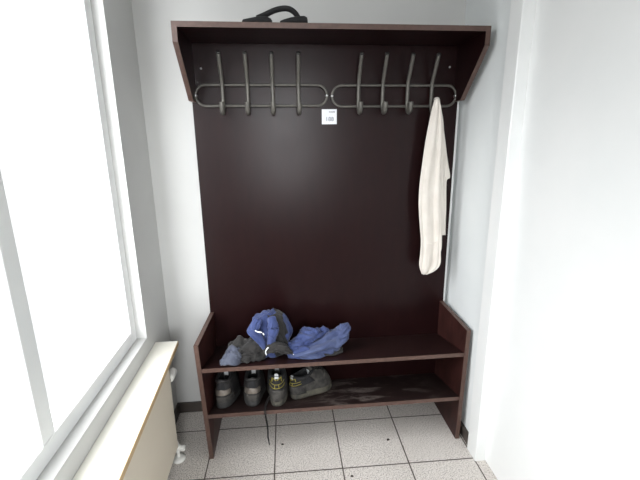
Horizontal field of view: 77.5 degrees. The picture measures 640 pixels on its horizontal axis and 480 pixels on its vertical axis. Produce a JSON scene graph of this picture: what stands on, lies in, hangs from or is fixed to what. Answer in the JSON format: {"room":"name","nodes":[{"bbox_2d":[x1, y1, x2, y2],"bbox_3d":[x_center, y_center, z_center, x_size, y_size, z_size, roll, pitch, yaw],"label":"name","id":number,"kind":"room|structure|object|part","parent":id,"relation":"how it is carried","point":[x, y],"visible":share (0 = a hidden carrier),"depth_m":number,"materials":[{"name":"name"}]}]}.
{"room":"changing room","nodes":[
{"label":"changing room","id":0,"kind":"room"},
{"bbox_2d":[0,0,176,479],"bbox_3d":[-0.699,0.083,0.294,0.160,2.550,3.155,-2,15,-5],"label":"wall","id":1,"kind":"structure","parent":0,"point":[113,23],"depth_m":1.55,"materials":[{"name":"paint"}]},
{"bbox_2d":[0,0,136,479],"bbox_3d":[-0.751,-0.232,0.854,0.060,1.680,1.300,-2,15,-5],"label":"window","id":2,"kind":"structure","parent":1,"relation":"in","point":[40,431],"depth_m":1.19,"materials":[{"name":"white paint"}]},
{"bbox_2d":[123,367,185,479],"bbox_3d":[-0.624,0.901,1.205,0.111,0.508,1.290,-2,15,-4],"label":"radiator","id":3,"kind":"object","parent":1,"relation":"attached to","point":[158,448],"visible":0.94,"depth_m":1.53,"materials":[{"name":"metal"}]},
{"bbox_2d":[72,341,178,479],"bbox_3d":[-0.603,0.639,1.157,0.149,0.021,1.362,-2,15,-5],"label":"windowsill","id":4,"kind":"structure","parent":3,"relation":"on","point":[110,456],"depth_m":1.29,"materials":[{"name":"white wood"}]},
{"bbox_3d":[-0.656,0.595,1.756,0.040,0.040,0.068,-2,15,-5],"label":"thermostat knob","id":5,"kind":"part","parent":3,"relation":"part of","materials":[{"name":"white plastic"}]},
{"bbox_2d":[174,404,179,423],"bbox_3d":[-0.601,1.287,0.609,0.012,0.058,3.143,-2,15,-5],"label":"baseboard","id":6,"kind":"structure","parent":1,"relation":"attached to","point":[177,409],"depth_m":2.08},
{"bbox_2d":[131,0,465,402],"bbox_3d":[-0.065,-0.357,1.965,1.757,2.550,0.160,-2,15,-5],"label":"wall","id":7,"kind":"structure","parent":0,"point":[168,111],"depth_m":1.78,"materials":[{"name":"paint"}]},
{"bbox_2d":[177,401,202,412],"bbox_3d":[-0.045,0.871,2.194,1.437,0.058,0.012,-2,15,-5],"label":"baseboard","id":8,"kind":"structure","parent":7,"relation":"attached to","point":[195,406],"depth_m":2.13,"materials":[{"name":"brown wood"}]},
{"bbox_2d":[167,402,497,479],"bbox_3d":[0.108,1.314,0.693,1.757,0.050,3.475,-2,15,-5],"label":"floor","id":9,"kind":"structure","parent":0,"point":[335,444],"depth_m":1.89,"materials":[{"name":"tile"}]},
{"bbox_2d":[171,21,490,458],"bbox_3d":[0.055,0.060,1.801,1.225,1.823,0.316,-2,15,-5],"label":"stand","id":10,"kind":"object","parent":9,"relation":"on","point":[311,221],"visible":0.95,"depth_m":1.85,"materials":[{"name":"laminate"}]},
{"bbox_3d":[-0.525,0.679,1.893,0.044,0.590,0.294,-2,15,-5],"label":"panel","id":11,"kind":"part","parent":10,"relation":"part of","materials":[{"name":"laminate"}]},
{"bbox_2d":[215,371,240,408],"bbox_3d":[-0.451,0.687,1.928,0.108,0.202,0.240,0,15,4],"label":"shoe","id":12,"kind":"object","parent":10,"relation":"on","point":[228,388],"visible":0.77,"depth_m":1.85,"materials":[{"name":"rubber"}]},
{"bbox_2d":[244,369,265,406],"bbox_3d":[-0.327,0.683,1.940,0.108,0.202,0.240,1,15,5],"label":"shoe","id":13,"kind":"object","parent":10,"relation":"on","point":[254,380],"visible":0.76,"depth_m":1.85,"materials":[{"name":"rubber"}]},
{"bbox_2d":[195,51,327,115],"bbox_3d":[-0.246,-0.654,1.681,0.573,0.248,0.095,-2,15,-5],"label":"coat rack","id":14,"kind":"object","parent":10,"relation":"attached to","point":[299,105],"visible":0.99,"depth_m":1.69,"materials":[{"name":"grey metal"}]},
{"bbox_3d":[-0.249,-0.623,1.721,0.573,0.096,0.012,-2,15,-5],"label":"rail","id":15,"kind":"part","parent":14,"relation":"part of","materials":[{"name":"grey metal"}]},
{"bbox_2d":[242,5,307,22],"bbox_3d":[-0.172,-0.844,1.522,0.241,0.070,0.140,-2,15,-5],"label":"bag","id":16,"kind":"object","parent":10,"relation":"on","point":[262,17],"visible":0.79,"depth_m":1.47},
{"bbox_2d":[264,368,288,444],"bbox_3d":[-0.210,0.739,1.934,0.109,0.354,0.293,-1,15,-1],"label":"shoe","id":17,"kind":"object","parent":10,"relation":"on","point":[277,380],"visible":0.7,"depth_m":1.84,"materials":[{"name":"fabric"}]},
{"bbox_2d":[220,308,350,365],"bbox_3d":[-0.151,0.433,1.847,0.601,0.230,0.239,-2,15,-5],"label":"jacket","id":18,"kind":"object","parent":10,"relation":"on","point":[269,331],"visible":1,"depth_m":1.80,"materials":[{"name":"blue fabric"}]},
{"bbox_3d":[-0.230,0.434,1.874,0.207,0.220,0.174,-2,15,-5],"label":"blue panel","id":19,"kind":"part","parent":18,"relation":"part of","materials":[{"name":"blue fabric"}]},
{"bbox_3d":[-0.193,0.437,1.857,0.095,0.218,0.136,-2,15,-5],"label":"grey panel","id":20,"kind":"part","parent":18,"relation":"part of","materials":[{"name":"grey fabric"}]},
{"bbox_3d":[0.001,0.475,1.862,0.301,0.130,0.164,-2,15,-5],"label":"hem panel","id":21,"kind":"part","parent":18,"relation":"part of","materials":[{"name":"blue fabric"}]},
{"bbox_2d":[289,366,331,399],"bbox_3d":[-0.047,0.684,1.970,0.234,0.163,0.110,-8,16,-26],"label":"shoe","id":22,"kind":"object","parent":10,"relation":"on","point":[308,381],"visible":0.98,"depth_m":1.93,"materials":[{"name":"fabric"}]},
{"bbox_3d":[0.045,-0.016,1.933,1.184,1.704,0.018,-2,15,-5],"label":"panel","id":23,"kind":"part","parent":10,"relation":"part of","materials":[{"name":"laminate"}]},
{"bbox_2d":[322,109,336,123],"bbox_3d":[0.042,-0.551,1.784,0.067,0.064,0.001,-2,15,-5],"label":"paper label","id":24,"kind":"object","parent":10,"relation":"attached to","point":[329,116],"visible":1,"depth_m":1.78,"materials":[{"name":"white paper"}]},
{"bbox_2d":[177,27,484,45],"bbox_3d":[0.049,-0.819,1.596,1.184,0.019,0.272,-2,15,-5],"label":"shelf","id":25,"kind":"object","parent":10,"relation":"attached to","point":[194,36],"depth_m":1.57,"materials":[{"name":"laminate"}]},
{"bbox_2d":[202,334,463,368],"bbox_3d":[0.061,0.535,1.921,1.179,0.068,0.283,-2,15,-5],"label":"shelf","id":26,"kind":"object","parent":10,"relation":"attached to","point":[359,348],"depth_m":1.87,"materials":[{"name":"laminate"}]},
{"bbox_2d":[208,373,458,414],"bbox_3d":[0.065,0.760,1.978,1.162,0.075,0.285,-2,15,-5],"label":"shoe shelf","id":27,"kind":"object","parent":10,"relation":"attached to","point":[348,390],"depth_m":1.93,"materials":[{"name":"laminate"}]},
{"bbox_2d":[330,52,455,114],"bbox_3d":[0.335,-0.674,1.734,0.574,0.248,0.095,-2,15,-5],"label":"coat rack","id":28,"kind":"object","parent":10,"relation":"attached to","point":[408,106],"visible":0.95,"depth_m":1.75,"materials":[{"name":"grey metal"}]},
{"bbox_3d":[0.333,-0.641,1.775,0.574,0.098,0.012,-2,15,-5],"label":"rail","id":29,"kind":"part","parent":28,"relation":"part of","materials":[{"name":"grey metal"}]},
{"bbox_2d":[419,97,449,274],"bbox_3d":[0.533,-0.230,1.841,0.162,0.811,0.056,-4,15,-15],"label":"hand towel","id":30,"kind":"object","parent":28,"relation":"hanging from","point":[435,172],"visible":1,"depth_m":1.84,"materials":[{"name":"beige fabric"}]},
{"bbox_3d":[0.654,0.639,2.002,0.035,0.590,0.294,-2,15,-5],"label":"panel","id":31,"kind":"part","parent":10,"relation":"part of","materials":[{"name":"laminate"}]},
{"bbox_2d":[445,0,510,431],"bbox_3d":[0.890,0.028,0.441,0.160,2.550,3.155,-2,15,-5],"label":"wall","id":32,"kind":"structure","parent":0,"point":[479,113],"depth_m":1.75,"materials":[{"name":"paint"}]},
{"bbox_2d":[443,102,458,301],"bbox_3d":[0.644,0.103,2.055,0.016,1.600,0.032,-2,15,-5],"label":"trim","id":33,"kind":"structure","parent":32,"relation":"attached to","point":[457,102],"depth_m":1.96,"materials":[{"name":"white paint"}]},
{"bbox_2d":[460,421,468,443],"bbox_3d":[0.685,0.898,2.059,0.012,0.058,0.403,-2,15,-5],"label":"baseboard","id":34,"kind":"structure","parent":32,"relation":"attached to","point":[464,432],"depth_m":1.92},
{"bbox_2d":[467,0,639,479],"bbox_3d":[0.768,0.074,1.127,0.101,2.120,1.000,-2,15,-5],"label":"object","id":35,"kind":"structure","parent":32,"relation":"in","point":[556,393],"depth_m":1.24,"materials":[{"name":"white paint"}]}
]}

